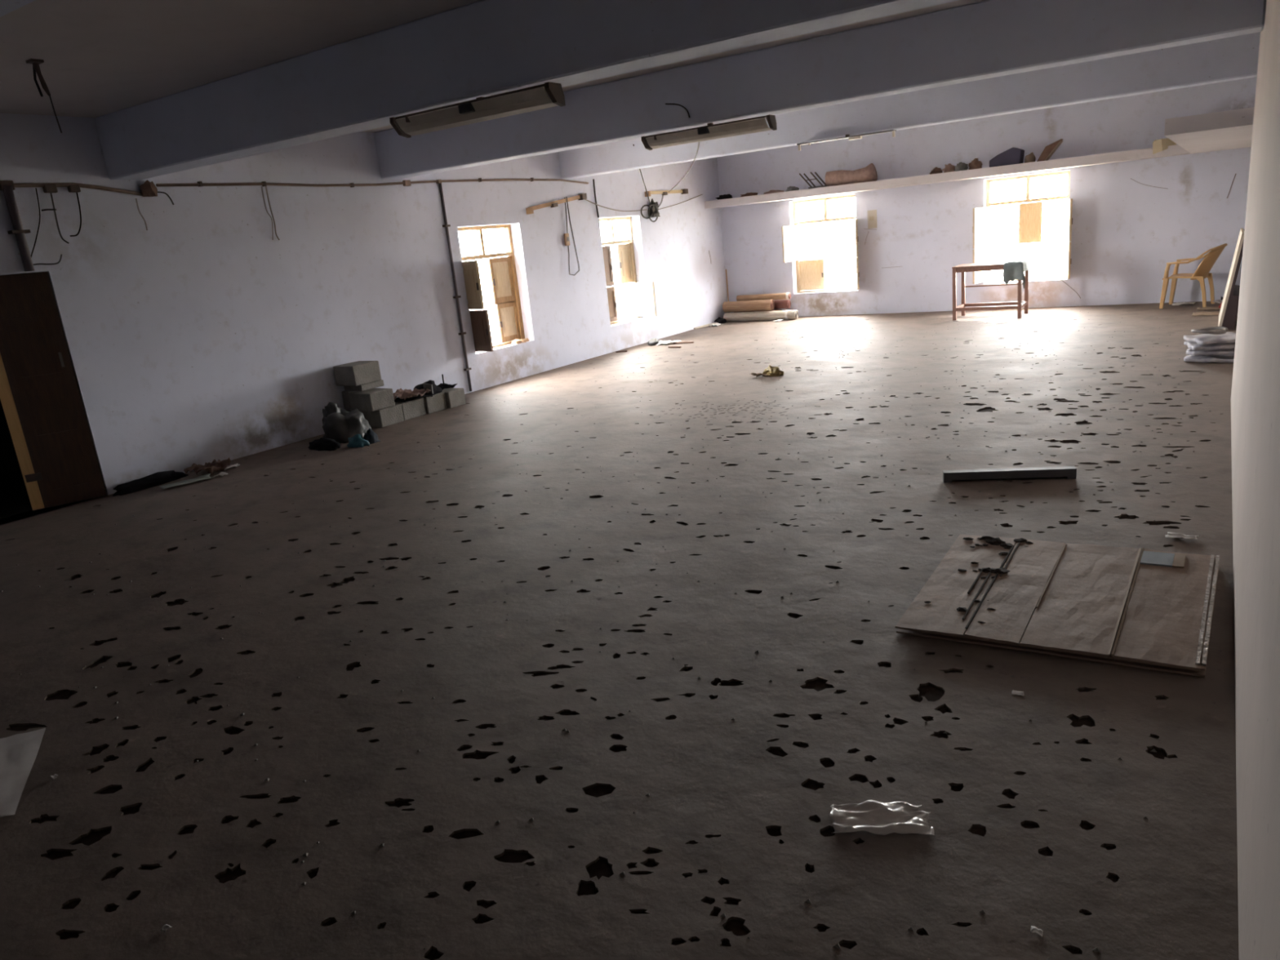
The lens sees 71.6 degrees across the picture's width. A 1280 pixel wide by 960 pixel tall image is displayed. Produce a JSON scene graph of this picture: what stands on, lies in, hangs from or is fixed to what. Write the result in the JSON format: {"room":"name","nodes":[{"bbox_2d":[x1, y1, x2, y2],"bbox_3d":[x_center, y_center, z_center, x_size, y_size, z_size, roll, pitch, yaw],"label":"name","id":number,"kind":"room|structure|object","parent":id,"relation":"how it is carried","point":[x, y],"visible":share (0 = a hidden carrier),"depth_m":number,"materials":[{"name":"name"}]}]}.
{"room":"empty workshop hall","nodes":[
{"label":"empty workshop hall","id":0,"kind":"room"},
{"bbox_2d":[0,399,32,519],"bbox_3d":[-6.182,-1.028,7.612,2.300,2.850,3.200,4,18,32],"label":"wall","id":1,"kind":"structure","parent":0,"point":[14,496],"depth_m":8.78,"materials":[{"name":"black"}]},
{"bbox_2d":[0,112,726,525],"bbox_3d":[-4.774,-1.386,7.396,0.257,3.380,23.945,4,18,32],"label":"wall","id":2,"kind":"structure","parent":0,"point":[198,335],"depth_m":9.07,"materials":[{"name":"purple paint"}]},
{"bbox_2d":[2,186,35,271],"bbox_3d":[-4.847,-1.956,6.916,0.076,0.640,0.128,4,18,32],"label":"vertical pipe","id":3,"kind":"object","parent":2,"relation":"attached to","point":[18,230],"visible":1,"depth_m":6.89,"materials":[{"name":"metal"}]},
{"bbox_2d":[0,271,106,510],"bbox_3d":[-5.152,-0.678,7.211,0.498,1.890,0.937,9,21,43],"label":"door","id":4,"kind":"structure","parent":2,"relation":"in","point":[41,400],"depth_m":7.23,"materials":[{"name":"brown paint"}]},
{"bbox_2d":[0,177,588,196],"bbox_3d":[-2.847,-3.288,9.886,0.086,0.157,7.915,4,18,32],"label":"conduit","id":5,"kind":"object","parent":2,"relation":"attached to","point":[148,188],"visible":1,"depth_m":7.97,"materials":[{"name":"metal"}]},
{"bbox_2d":[31,187,62,265],"bbox_3d":[-4.779,-2.010,7.041,0.021,0.592,0.255,4,18,32],"label":"wire","id":6,"kind":"object","parent":5,"relation":"hanging from","point":[35,188],"visible":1,"depth_m":7.04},
{"bbox_2d":[49,192,69,243],"bbox_3d":[-4.695,-2.121,7.159,0.021,0.418,0.059,4,18,32],"label":"wire","id":7,"kind":"object","parent":5,"relation":"hanging from","point":[61,237],"visible":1,"depth_m":7.14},
{"bbox_2d":[70,192,81,236],"bbox_3d":[-4.630,-2.174,7.255,0.021,0.350,0.148,4,18,32],"label":"wire","id":8,"kind":"object","parent":5,"relation":"hanging from","point":[78,232],"visible":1,"depth_m":7.28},
{"bbox_2d":[265,186,279,239],"bbox_3d":[-3.635,-2.641,8.763,0.023,0.530,0.044,4,18,32],"label":"hanging wire","id":9,"kind":"object","parent":5,"relation":"hanging from","point":[265,186],"visible":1,"depth_m":8.75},
{"bbox_2d":[438,182,471,391],"bbox_3d":[-2.272,-2.347,10.944,0.042,2.535,0.094,4,18,32],"label":"vertical pipe","id":10,"kind":"object","parent":2,"relation":"attached to","point":[446,225],"visible":1,"depth_m":10.93,"materials":[{"name":"metal"}]},
{"bbox_2d":[457,224,524,351],"bbox_3d":[-1.854,-2.510,11.549,0.574,1.570,1.297,4,18,32],"label":"window","id":11,"kind":"structure","parent":2,"relation":"in","point":[503,278],"depth_m":11.84,"materials":[{"name":"brown wood"}]},
{"bbox_2d":[462,260,484,309],"bbox_3d":[-2.143,-2.428,11.075,0.032,0.591,0.536,-19,20,-39],"label":"shutter","id":12,"kind":"object","parent":11,"relation":"attached to","point":[471,269],"depth_m":10.97,"materials":[{"name":"brown wood"}]},
{"bbox_2d":[469,309,493,351],"bbox_3d":[-2.073,-1.891,11.240,0.536,0.517,0.032,8,21,42],"label":"shutter","id":13,"kind":"object","parent":11,"relation":"attached to","point":[480,322],"depth_m":11.15,"materials":[{"name":"brown wood"}]},
{"bbox_2d":[487,256,515,303],"bbox_3d":[-1.865,-2.700,11.964,0.032,0.591,0.429,4,18,32],"label":"shutter","id":14,"kind":"object","parent":11,"relation":"attached to","point":[502,271],"depth_m":11.96,"materials":[{"name":"brown wood"}]},
{"bbox_2d":[495,301,520,342],"bbox_3d":[-1.802,-2.161,12.126,0.032,0.517,0.397,4,18,32],"label":"shutter","id":15,"kind":"object","parent":11,"relation":"attached to","point":[508,313],"depth_m":12.12,"materials":[{"name":"brown wood"}]},
{"bbox_2d":[525,193,586,214],"bbox_3d":[-1.157,-3.889,12.469,0.085,0.250,1.327,4,18,32],"label":"batten","id":16,"kind":"object","parent":2,"relation":"attached to","point":[530,210],"visible":1,"depth_m":12.39,"materials":[{"name":"brown wood"}]},
{"bbox_2d":[564,196,579,275],"bbox_3d":[-1.003,-3.500,12.758,0.048,1.100,0.259,4,18,32],"label":"wire","id":17,"kind":"object","parent":16,"relation":"hanging from","point":[566,240],"visible":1,"depth_m":12.70,"materials":[{"name":"black metal"}]},
{"bbox_2d":[564,233,569,245],"bbox_3d":[-1.048,-3.444,12.701,0.040,0.170,0.090,4,18,32],"label":"switch","id":18,"kind":"object","parent":17,"relation":"attached to","point":[566,240],"depth_m":12.67,"materials":[{"name":"brown plastic"}]},
{"bbox_2d":[599,216,657,324],"bbox_3d":[-0.221,-3.331,14.057,0.530,1.630,1.130,4,18,32],"label":"window","id":19,"kind":"structure","parent":2,"relation":"in","point":[643,293],"depth_m":14.37,"materials":[{"name":"brown wood"}]},
{"bbox_2d":[602,245,613,286],"bbox_3d":[-0.570,-3.346,13.906,0.032,0.622,0.415,5,19,34],"label":"shutter","id":20,"kind":"object","parent":19,"relation":"attached to","point":[606,249],"depth_m":13.98,"materials":[{"name":"brown wood"}]},
{"bbox_2d":[606,286,617,322],"bbox_3d":[-0.510,-2.775,14.067,0.032,0.546,0.425,5,19,34],"label":"shutter","id":21,"kind":"object","parent":19,"relation":"attached to","point":[611,290],"depth_m":14.15,"materials":[{"name":"brown wood"}]},
{"bbox_2d":[615,243,633,284],"bbox_3d":[-0.245,-3.517,14.409,0.032,0.622,0.380,4,18,32],"label":"shutter","id":22,"kind":"object","parent":19,"relation":"attached to","point":[624,252],"depth_m":14.40,"materials":[{"name":"brown wood"}]},
{"bbox_2d":[632,281,657,315],"bbox_3d":[0.074,-2.960,14.527,0.032,0.546,0.506,-17,19,-37],"label":"shutter","id":23,"kind":"object","parent":19,"relation":"attached to","point":[643,293],"depth_m":14.51,"materials":[{"name":"white wood"}]},
{"bbox_2d":[640,198,659,222],"bbox_3d":[0.146,-4.383,14.430,0.133,0.375,0.576,4,18,32],"label":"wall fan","id":24,"kind":"object","parent":2,"relation":"attached to","point":[653,211],"visible":1,"depth_m":14.47,"materials":[{"name":"black plastic"}]},
{"bbox_2d":[644,188,688,196],"bbox_3d":[0.456,-4.824,14.891,0.085,0.105,1.298,4,18,32],"label":"batten","id":25,"kind":"object","parent":2,"relation":"attached to","point":[684,191],"visible":0.89,"depth_m":14.85,"materials":[{"name":"brown wood"}]},
{"bbox_2d":[0,0,986,133],"bbox_3d":[-1.317,-2.658,4.641,8.370,0.150,23.495,4,18,32],"label":"ceiling","id":26,"kind":"structure","parent":0,"point":[100,57],"depth_m":5.34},
{"bbox_2d":[0,0,35,17],"bbox_3d":[-2.596,-1.748,3.008,8.083,0.490,0.260,4,18,32],"label":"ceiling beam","id":27,"kind":"structure","parent":26,"relation":"attached to","point":[6,6],"depth_m":2.80,"materials":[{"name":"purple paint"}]},
{"bbox_2d":[25,58,62,133],"bbox_3d":[-3.660,-2.346,5.442,0.100,0.420,0.070,4,18,32],"label":"ceiling hook","id":28,"kind":"object","parent":26,"relation":"attached to","point":[36,68],"visible":1,"depth_m":5.41,"materials":[{"name":"metal"}]},
{"bbox_2d":[94,0,958,179],"bbox_3d":[-1.032,-2.553,5.369,8.083,0.490,0.290,4,18,32],"label":"ceiling beam","id":29,"kind":"structure","parent":26,"relation":"attached to","point":[484,48],"depth_m":5.30,"materials":[{"name":"purple paint"}]},
{"bbox_2d":[389,81,565,137],"bbox_3d":[-0.964,-2.161,5.174,1.240,0.142,0.170,4,18,32],"label":"fitting","id":30,"kind":"object","parent":29,"relation":"attached to","point":[534,98],"visible":1,"depth_m":5.10,"materials":[{"name":"metal"}]},
{"bbox_2d":[373,0,1266,179],"bbox_3d":[0.554,-3.369,7.763,8.083,0.490,0.260,4,18,32],"label":"ceiling beam","id":31,"kind":"structure","parent":26,"relation":"attached to","point":[988,38],"depth_m":6.96,"materials":[{"name":"purple paint"}]},
{"bbox_2d":[640,114,777,150],"bbox_3d":[0.579,-2.989,7.610,1.240,0.142,0.170,4,18,32],"label":"fitting","id":32,"kind":"object","parent":31,"relation":"attached to","point":[711,131],"visible":1,"depth_m":7.55,"materials":[{"name":"metal"}]},
{"bbox_2d":[558,31,1260,178],"bbox_3d":[2.439,-4.266,10.348,8.370,0.490,0.240,4,18,32],"label":"ceiling beam","id":33,"kind":"structure","parent":26,"relation":"attached to","point":[1236,57],"depth_m":9.52,"materials":[{"name":"purple paint"}]},
{"bbox_2d":[796,129,896,151],"bbox_3d":[2.381,-3.942,10.258,1.150,0.105,0.147,4,18,32],"label":"fitting","id":34,"kind":"object","parent":33,"relation":"attached to","point":[857,136],"visible":1,"depth_m":10.18,"materials":[{"name":"metal"}]},
{"bbox_2d":[0,301,1239,959],"bbox_3d":[-0.994,0.436,5.512,8.870,0.150,23.945,4,18,32],"label":"floor","id":35,"kind":"structure","parent":0,"point":[1040,823],"depth_m":3.58,"materials":[{"name":"concrete"}]},
{"bbox_2d":[0,728,45,817],"bbox_3d":[-2.410,1.102,3.285,0.274,0.010,0.685,-12,17,-23],"label":"sheet","id":36,"kind":"object","parent":35,"relation":"on","point":[18,752],"visible":1,"depth_m":3.36,"materials":[{"name":"white paper"}]},
{"bbox_2d":[112,470,188,496],"bbox_3d":[-4.324,-0.002,7.838,0.159,0.103,0.682,4,18,32],"label":"rag","id":37,"kind":"object","parent":35,"relation":"on","point":[157,478],"visible":1,"depth_m":7.77,"materials":[{"name":"fabric"}]},
{"bbox_2d":[159,473,213,488],"bbox_3d":[-3.970,0.014,7.787,0.187,0.032,0.461,9,21,44],"label":"strip","id":38,"kind":"object","parent":35,"relation":"on","point":[205,476],"visible":1,"depth_m":7.79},
{"bbox_2d":[183,457,231,475],"bbox_3d":[-3.943,-0.120,8.082,0.377,0.128,0.324,4,18,32],"label":"rag","id":39,"kind":"object","parent":35,"relation":"on","point":[215,465],"visible":1,"depth_m":8.04,"materials":[{"name":"brown fabric"}]},
{"bbox_2d":[307,437,340,450],"bbox_3d":[-3.105,-0.363,8.709,0.467,0.103,0.209,4,18,32],"label":"rag","id":40,"kind":"object","parent":35,"relation":"on","point":[322,444],"visible":1,"depth_m":8.63,"materials":[{"name":"fabric"}]},
{"bbox_2d":[321,401,371,443],"bbox_3d":[-3.012,-0.616,9.040,0.484,0.398,0.502,-13,17,-26],"label":"bag","id":41,"kind":"object","parent":35,"relation":"on","point":[340,424],"visible":0.84,"depth_m":8.88,"materials":[{"name":"grey plastic"}]},
{"bbox_2d":[346,427,380,447],"bbox_3d":[-2.722,-0.425,8.702,0.216,0.153,0.306,4,18,32],"label":"cloth","id":42,"kind":"object","parent":35,"relation":"on","point":[370,437],"visible":1,"depth_m":8.64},
{"bbox_2d":[359,404,404,427],"bbox_3d":[-2.839,-0.709,9.699,0.370,0.195,0.325,4,18,32],"label":"block","id":43,"kind":"object","parent":35,"relation":"on","point":[384,417],"visible":0.66,"depth_m":9.56,"materials":[{"name":"concrete"}]},
{"bbox_2d":[348,387,395,411],"bbox_3d":[-2.891,-0.869,9.569,0.360,0.189,0.310,5,19,35],"label":"block","id":44,"kind":"object","parent":43,"relation":"on","point":[374,399],"visible":0.88,"depth_m":9.46,"materials":[{"name":"concrete"}]},
{"bbox_2d":[343,379,384,391],"bbox_3d":[-2.999,-1.030,9.642,0.280,0.068,0.320,4,18,32],"label":"block","id":45,"kind":"object","parent":44,"relation":"on","point":[380,383],"visible":0.72,"depth_m":9.54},
{"bbox_2d":[333,360,381,386],"bbox_3d":[-3.045,-1.150,9.557,0.320,0.213,0.360,4,18,32],"label":"block","id":46,"kind":"object","parent":45,"relation":"on","point":[359,372],"visible":1,"depth_m":9.44,"materials":[{"name":"concrete"}]},
{"bbox_2d":[395,397,426,420],"bbox_3d":[-2.663,-0.802,9.973,0.360,0.195,0.340,4,18,32],"label":"block","id":47,"kind":"object","parent":35,"relation":"on","point":[414,408],"visible":0.58,"depth_m":9.87,"materials":[{"name":"concrete"}]},
{"bbox_2d":[394,393,435,402],"bbox_3d":[-2.597,-0.926,9.967,0.434,0.029,0.461,4,18,32],"label":"plastic sheet","id":48,"kind":"object","parent":47,"relation":"on","point":[397,399],"visible":0.48,"depth_m":9.86,"materials":[{"name":"plastic"}]},
{"bbox_2d":[393,388,430,399],"bbox_3d":[-2.608,-0.968,9.950,0.490,0.111,0.366,4,18,32],"label":"rag","id":49,"kind":"object","parent":48,"relation":"on","point":[401,393],"visible":0.9,"depth_m":9.90,"materials":[{"name":"fabric"}]},
{"bbox_2d":[421,391,447,413],"bbox_3d":[-2.470,-0.891,10.228,0.360,0.195,0.305,4,18,32],"label":"block","id":50,"kind":"object","parent":35,"relation":"on","point":[437,402],"visible":0.56,"depth_m":10.11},
{"bbox_2d":[413,379,442,394],"bbox_3d":[-2.459,-1.065,10.197,0.282,0.151,0.352,4,18,32],"label":"cloth bundle","id":51,"kind":"object","parent":50,"relation":"on","point":[437,389],"visible":0.56,"depth_m":10.18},
{"bbox_2d":[423,382,433,396],"bbox_3d":[-2.389,-1.018,10.020,0.129,0.168,0.069,-2,16,13],"label":"tile","id":52,"kind":"structure","parent":50,"relation":"on","point":[429,386],"depth_m":9.99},
{"bbox_2d":[441,387,466,408],"bbox_3d":[-2.288,-0.967,10.449,0.380,0.190,0.265,4,18,33],"label":"block","id":53,"kind":"object","parent":35,"relation":"on","point":[455,397],"visible":0.52,"depth_m":10.33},
{"bbox_2d":[436,382,457,389],"bbox_3d":[-2.317,-1.088,10.418,0.298,0.057,0.225,4,18,32],"label":"scrap","id":54,"kind":"object","parent":53,"relation":"on","point":[446,386],"visible":0.64,"depth_m":10.47,"materials":[{"name":"plastic"}]},
{"bbox_2d":[0,306,1210,959],"bbox_3d":[1.282,-0.854,9.082,7.703,0.008,13.996,4,18,32],"label":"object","id":55,"kind":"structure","parent":35,"relation":"on","point":[837,945],"depth_m":4.48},
{"bbox_2d":[647,337,662,346],"bbox_3d":[0.228,-2.237,14.318,0.255,0.108,0.220,-12,17,-23],"label":"rag","id":56,"kind":"object","parent":35,"relation":"on","point":[655,341],"visible":0.91,"depth_m":14.25,"materials":[{"name":"grey fabric"}]},
{"bbox_2d":[733,309,782,312],"bbox_3d":[2.202,-3.082,16.558,0.960,0.166,0.170,4,18,32],"label":"rolled mat","id":57,"kind":"object","parent":35,"relation":"on","point":[774,309],"visible":0.02,"depth_m":16.41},
{"bbox_2d":[773,299,791,309],"bbox_3d":[2.228,-3.255,16.532,1.210,0.156,0.160,4,18,32],"label":"rolled mat","id":58,"kind":"object","parent":57,"relation":"on","point":[784,304],"visible":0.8,"depth_m":16.23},
{"bbox_2d":[736,292,791,301],"bbox_3d":[2.281,-3.372,16.369,1.060,0.124,0.127,4,18,32],"label":"rolled mat","id":59,"kind":"object","parent":58,"relation":"on","point":[787,295],"visible":0.98,"depth_m":16.30,"materials":[{"name":"wicker"}]},
{"bbox_2d":[723,310,798,321],"bbox_3d":[2.216,-3.018,16.319,1.451,0.176,0.193,4,18,32],"label":"rolled mat","id":60,"kind":"object","parent":35,"relation":"on","point":[780,314],"visible":0.99,"depth_m":16.24,"materials":[{"name":"grey fabric"}]},
{"bbox_2d":[722,299,774,312],"bbox_3d":[2.012,-3.228,16.448,0.980,0.195,0.200,4,18,32],"label":"rolled mat","id":61,"kind":"object","parent":60,"relation":"on","point":[761,304],"visible":1,"depth_m":16.36,"materials":[{"name":"fabric"}]},
{"bbox_2d":[751,364,783,376],"bbox_3d":[1.489,-1.280,10.329,0.385,0.128,0.182,4,18,32],"label":"packet","id":62,"kind":"object","parent":35,"relation":"on","point":[771,371],"visible":1,"depth_m":10.26,"materials":[{"name":"plastic"}]},
{"bbox_2d":[830,800,934,835],"bbox_3d":[0.699,0.982,2.581,0.287,0.020,0.153,-3,15,9],"label":"plastic film","id":63,"kind":"object","parent":35,"relation":"on","point":[873,816],"visible":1,"depth_m":2.58,"materials":[{"name":"clear"}]},
{"bbox_2d":[951,259,1029,319],"bbox_3d":[5.348,-2.893,13.528,0.990,0.800,0.620,4,18,32],"label":"wooden table","id":64,"kind":"object","parent":35,"relation":"on","point":[988,266],"visible":0.9,"depth_m":13.48,"materials":[{"name":"brown wood"}]},
{"bbox_2d":[1002,259,1030,288],"bbox_3d":[5.596,-3.052,13.164,0.308,0.392,0.472,4,18,32],"label":"draped cloth","id":65,"kind":"object","parent":64,"relation":"on","point":[1015,269],"visible":1,"depth_m":13.00,"materials":[{"name":"fabric"}]},
{"bbox_2d":[942,466,1076,482],"bbox_3d":[2.327,-0.034,5.604,0.781,0.066,0.060,-2,16,14],"label":"channel","id":66,"kind":"object","parent":35,"relation":"on","point":[1069,472],"visible":1,"depth_m":5.58,"materials":[{"name":"metal"}]},
{"bbox_2d":[1030,925,1043,937],"bbox_3d":[0.954,1.086,2.134,0.029,0.007,0.024,4,18,32],"label":"bit","id":67,"kind":"object","parent":35,"relation":"on","point":[1033,929],"visible":1,"depth_m":2.13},
{"bbox_2d":[895,534,1219,677],"bbox_3d":[1.856,0.486,3.874,1.157,0.065,1.206,4,18,32],"label":"cardboard sheet","id":68,"kind":"object","parent":35,"relation":"on","point":[1153,610],"visible":1,"depth_m":3.75,"materials":[{"name":"cardboard"}]},
{"bbox_2d":[1164,532,1199,539],"bbox_3d":[2.689,0.283,4.400,0.142,0.023,0.078,4,18,32],"label":"paper scrap","id":69,"kind":"object","parent":35,"relation":"on","point":[1170,535],"visible":1,"depth_m":4.41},
{"bbox_2d":[1159,243,1227,308],"bbox_3d":[7.818,-2.877,12.493,0.722,0.842,0.598,9,21,43],"label":"plastic chair","id":70,"kind":"object","parent":35,"relation":"on","point":[1202,271],"visible":0.99,"depth_m":12.38,"materials":[{"name":"plastic"}]},
{"bbox_2d":[1191,311,1219,315],"bbox_3d":[7.492,-2.193,11.676,0.380,0.020,0.326,4,18,32],"label":"cardboard","id":71,"kind":"object","parent":35,"relation":"on","point":[1197,313],"visible":0.84,"depth_m":11.68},
{"bbox_2d":[1183,355,1234,362],"bbox_3d":[5.620,-1.206,8.694,0.484,0.056,0.463,4,18,32],"label":"sack","id":72,"kind":"object","parent":35,"relation":"on","point":[1199,358],"visible":0.66,"depth_m":8.58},
{"bbox_2d":[1186,348,1235,355],"bbox_3d":[5.619,-1.264,8.680,0.476,0.058,0.420,2,17,25],"label":"sack","id":73,"kind":"object","parent":72,"relation":"on","point":[1219,352],"visible":0.53,"depth_m":8.56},
{"bbox_2d":[1183,341,1235,350],"bbox_3d":[5.621,-1.330,8.697,0.444,0.060,0.455,-1,16,17],"label":"sack","id":74,"kind":"object","parent":73,"relation":"on","point":[1192,345],"visible":0.63,"depth_m":8.55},
{"bbox_2d":[1183,326,1235,344],"bbox_3d":[5.625,-1.422,8.670,0.493,0.134,0.456,-3,15,9],"label":"sack","id":75,"kind":"object","parent":74,"relation":"on","point":[1228,337],"depth_m":8.64,"materials":[{"name":"fabric"}]},
{"bbox_2d":[1217,227,1244,329],"bbox_3d":[7.161,-2.448,10.720,0.215,1.088,1.300,4,18,32],"label":"leaning board","id":76,"kind":"object","parent":35,"relation":"on","point":[1229,306],"visible":0.79,"depth_m":10.28,"materials":[{"name":"wood"}]},
{"bbox_3d":[-3.066,-0.720,9.811,0.115,0.200,0.370,4,18,32],"label":"block","id":77,"kind":"object","parent":35,"relation":"on","visible":0},
{"bbox_2d":[341,390,356,409],"bbox_3d":[-3.086,-0.912,9.758,0.115,0.199,0.370,4,18,32],"label":"block","id":78,"kind":"object","parent":77,"relation":"on","point":[345,395],"visible":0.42,"depth_m":9.61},
{"bbox_2d":[716,76,1257,316],"bbox_3d":[5.249,-4.342,14.517,8.620,3.380,0.258,4,18,32],"label":"wall","id":79,"kind":"structure","parent":0,"point":[1131,219],"depth_m":13.94,"materials":[{"name":"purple paint"}]},
{"bbox_2d":[781,194,859,293],"bbox_3d":[3.272,-4.145,15.686,1.379,1.625,0.587,4,18,32],"label":"window","id":80,"kind":"structure","parent":79,"relation":"in","point":[811,277],"depth_m":16.03,"materials":[{"name":"brown wood"}]},
{"bbox_2d":[781,224,799,262],"bbox_3d":[2.723,-4.262,15.984,0.032,0.620,0.546,7,20,39],"label":"shutter","id":81,"kind":"object","parent":80,"relation":"attached to","point":[790,234],"depth_m":15.96,"materials":[{"name":"white wood"}]},
{"bbox_2d":[799,258,825,290],"bbox_3d":[3.149,-3.750,16.214,0.470,0.543,0.032,4,18,32],"label":"shutter","id":82,"kind":"object","parent":80,"relation":"attached to","point":[811,272],"depth_m":16.21,"materials":[{"name":"brown wood"}]},
{"bbox_2d":[799,220,856,288],"bbox_3d":[3.405,-4.045,15.993,1.100,1.185,0.008,4,18,32],"label":"iron grille","id":83,"kind":"object","parent":80,"relation":"attached to","point":[811,271],"depth_m":16.15,"materials":[{"name":"metal"}]},
{"bbox_2d":[854,219,858,257],"bbox_3d":[3.751,-4.189,15.341,0.032,0.620,0.546,-1,16,16],"label":"shutter","id":84,"kind":"object","parent":80,"relation":"attached to","point":[855,220],"depth_m":15.10,"materials":[{"name":"brown wood"}]},
{"bbox_2d":[856,257,859,289],"bbox_3d":[3.808,-3.619,15.498,0.032,0.543,0.546,-1,16,16],"label":"shutter","id":85,"kind":"object","parent":80,"relation":"attached to","point":[857,258],"depth_m":15.26,"materials":[{"name":"brown wood"}]},
{"bbox_2d":[867,209,877,228],"bbox_3d":[3.973,-4.459,15.166,0.160,0.300,0.006,4,18,32],"label":"paper notice","id":86,"kind":"object","parent":79,"relation":"attached to","point":[872,215],"visible":1,"depth_m":15.16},
{"bbox_2d":[704,106,1254,208],"bbox_3d":[3.222,-3.965,11.613,8.370,0.125,6.775,4,18,32],"label":"loft slab","id":87,"kind":"object","parent":79,"relation":"attached to","point":[1230,129],"visible":0.83,"depth_m":12.57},
{"bbox_2d":[799,171,828,188],"bbox_3d":[2.967,-5.112,15.123,0.448,0.277,0.260,4,18,32],"label":"stool","id":88,"kind":"object","parent":87,"relation":"on","point":[811,172],"visible":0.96,"depth_m":15.09,"materials":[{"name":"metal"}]},
{"bbox_2d":[825,163,877,186],"bbox_3d":[3.522,-5.086,14.789,0.832,0.290,0.300,4,18,32],"label":"roll","id":89,"kind":"object","parent":87,"relation":"on","point":[867,174],"visible":0.99,"depth_m":14.71,"materials":[{"name":"fabric"}]},
{"bbox_2d":[928,166,942,174],"bbox_3d":[4.702,-4.909,14.065,0.195,0.111,0.279,4,18,32],"label":"lump","id":90,"kind":"object","parent":87,"relation":"on","point":[935,171],"visible":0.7,"depth_m":13.98,"materials":[{"name":"brown fabric"}]},
{"bbox_2d":[941,163,955,173],"bbox_3d":[4.885,-4.918,13.979,0.223,0.139,0.265,4,18,32],"label":"lump","id":91,"kind":"object","parent":87,"relation":"on","point":[949,167],"visible":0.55,"depth_m":13.90,"materials":[{"name":"fabric"}]},
{"bbox_2d":[954,161,968,171],"bbox_3d":[5.017,-4.889,13.830,0.209,0.136,0.322,4,18,32],"label":"lump","id":92,"kind":"object","parent":87,"relation":"on","point":[961,166],"visible":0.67,"depth_m":13.75,"materials":[{"name":"grey fabric"}]},
{"bbox_2d":[968,157,982,169],"bbox_3d":[5.186,-4.898,13.739,0.201,0.169,0.263,4,18,32],"label":"lump","id":93,"kind":"object","parent":87,"relation":"on","point":[975,163],"visible":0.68,"depth_m":13.66,"materials":[{"name":"brown fabric"}]},
{"bbox_2d":[989,147,1024,167],"bbox_3d":[5.587,-4.914,13.504,0.457,0.246,0.280,4,18,32],"label":"box","id":94,"kind":"object","parent":87,"relation":"on","point":[1012,156],"visible":0.85,"depth_m":13.38,"materials":[{"name":"cardboard"}]},
{"bbox_2d":[1024,152,1035,163],"bbox_3d":[5.859,-4.840,13.322,0.150,0.149,0.209,4,18,32],"label":"bundle","id":95,"kind":"object","parent":87,"relation":"on","point":[1030,157],"visible":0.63,"depth_m":13.27,"materials":[{"name":"cardboard"}]},
{"bbox_2d":[1036,138,1062,161],"bbox_3d":[6.072,-4.880,13.138,0.330,0.280,0.210,4,18,32],"label":"carton","id":96,"kind":"object","parent":87,"relation":"on","point":[1050,149],"visible":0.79,"depth_m":13.08,"materials":[{"name":"brown cardboard"}]},
{"bbox_2d":[1152,137,1176,154],"bbox_3d":[7.226,-4.604,12.218,0.280,0.190,0.140,4,18,32],"label":"box","id":97,"kind":"object","parent":87,"relation":"on","point":[1158,145],"visible":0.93,"depth_m":12.19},
{"bbox_2d":[972,170,1072,284],"bbox_3d":[6.035,-3.935,13.923,1.439,1.620,0.594,4,18,32],"label":"window","id":98,"kind":"structure","parent":79,"relation":"in","point":[1030,214],"depth_m":14.09,"materials":[{"name":"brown wood"}]},
{"bbox_2d":[973,246,991,284],"bbox_3d":[5.545,-3.484,14.378,0.561,0.541,0.032,-19,20,-40],"label":"shutter","id":99,"kind":"object","parent":98,"relation":"attached to","point":[983,255],"depth_m":14.35,"materials":[{"name":"white wood"}]},
{"bbox_2d":[973,206,991,248],"bbox_3d":[5.488,-4.051,14.223,0.561,0.617,0.032,-19,20,-40],"label":"shutter","id":100,"kind":"object","parent":98,"relation":"attached to","point":[981,215],"depth_m":14.20,"materials":[{"name":"white wood"}]},
{"bbox_2d":[991,200,1065,277],"bbox_3d":[6.213,-3.832,14.206,1.130,1.180,0.008,4,18,32],"label":"iron grille","id":101,"kind":"object","parent":98,"relation":"attached to","point":[1030,216],"depth_m":14.09,"materials":[{"name":"metal"}]},
{"bbox_2d":[1018,201,1042,244],"bbox_3d":[6.199,-4.083,14.080,0.340,0.617,0.032,4,18,32],"label":"shutter","id":102,"kind":"object","parent":98,"relation":"attached to","point":[1030,214],"depth_m":14.07,"materials":[{"name":"brown wood"}]},
{"bbox_2d":[1063,240,1071,279],"bbox_3d":[6.605,-3.404,13.701,0.032,0.541,0.561,0,16,20],"label":"shutter","id":103,"kind":"object","parent":98,"relation":"attached to","point":[1067,252],"depth_m":13.58,"materials":[{"name":"brown wood"}]},
{"bbox_2d":[1065,198,1072,241],"bbox_3d":[6.548,-3.971,13.546,0.032,0.617,0.561,0,16,20],"label":"shutter","id":104,"kind":"object","parent":98,"relation":"attached to","point":[1068,220],"depth_m":13.41,"materials":[{"name":"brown wood"}]},
{"bbox_2d":[1231,0,1279,959],"bbox_3d":[2.291,-0.818,2.752,0.537,3.380,23.695,4,18,32],"label":"wall","id":105,"kind":"structure","parent":0,"point":[1255,383],"depth_m":2.54,"materials":[{"name":"beige paint"}]},
{"label":"outside","id":106,"kind":"structure","parent":0,"visible":0},
{"bbox_2d":[469,213,1066,345],"bbox_3d":[0.508,5.087,1.396,600.000,0.001,600.000,4,18,32],"label":"sky","id":107,"kind":"structure","parent":106,"point":[840,242],"depth_m":102.90,"materials":[{"name":"white"}]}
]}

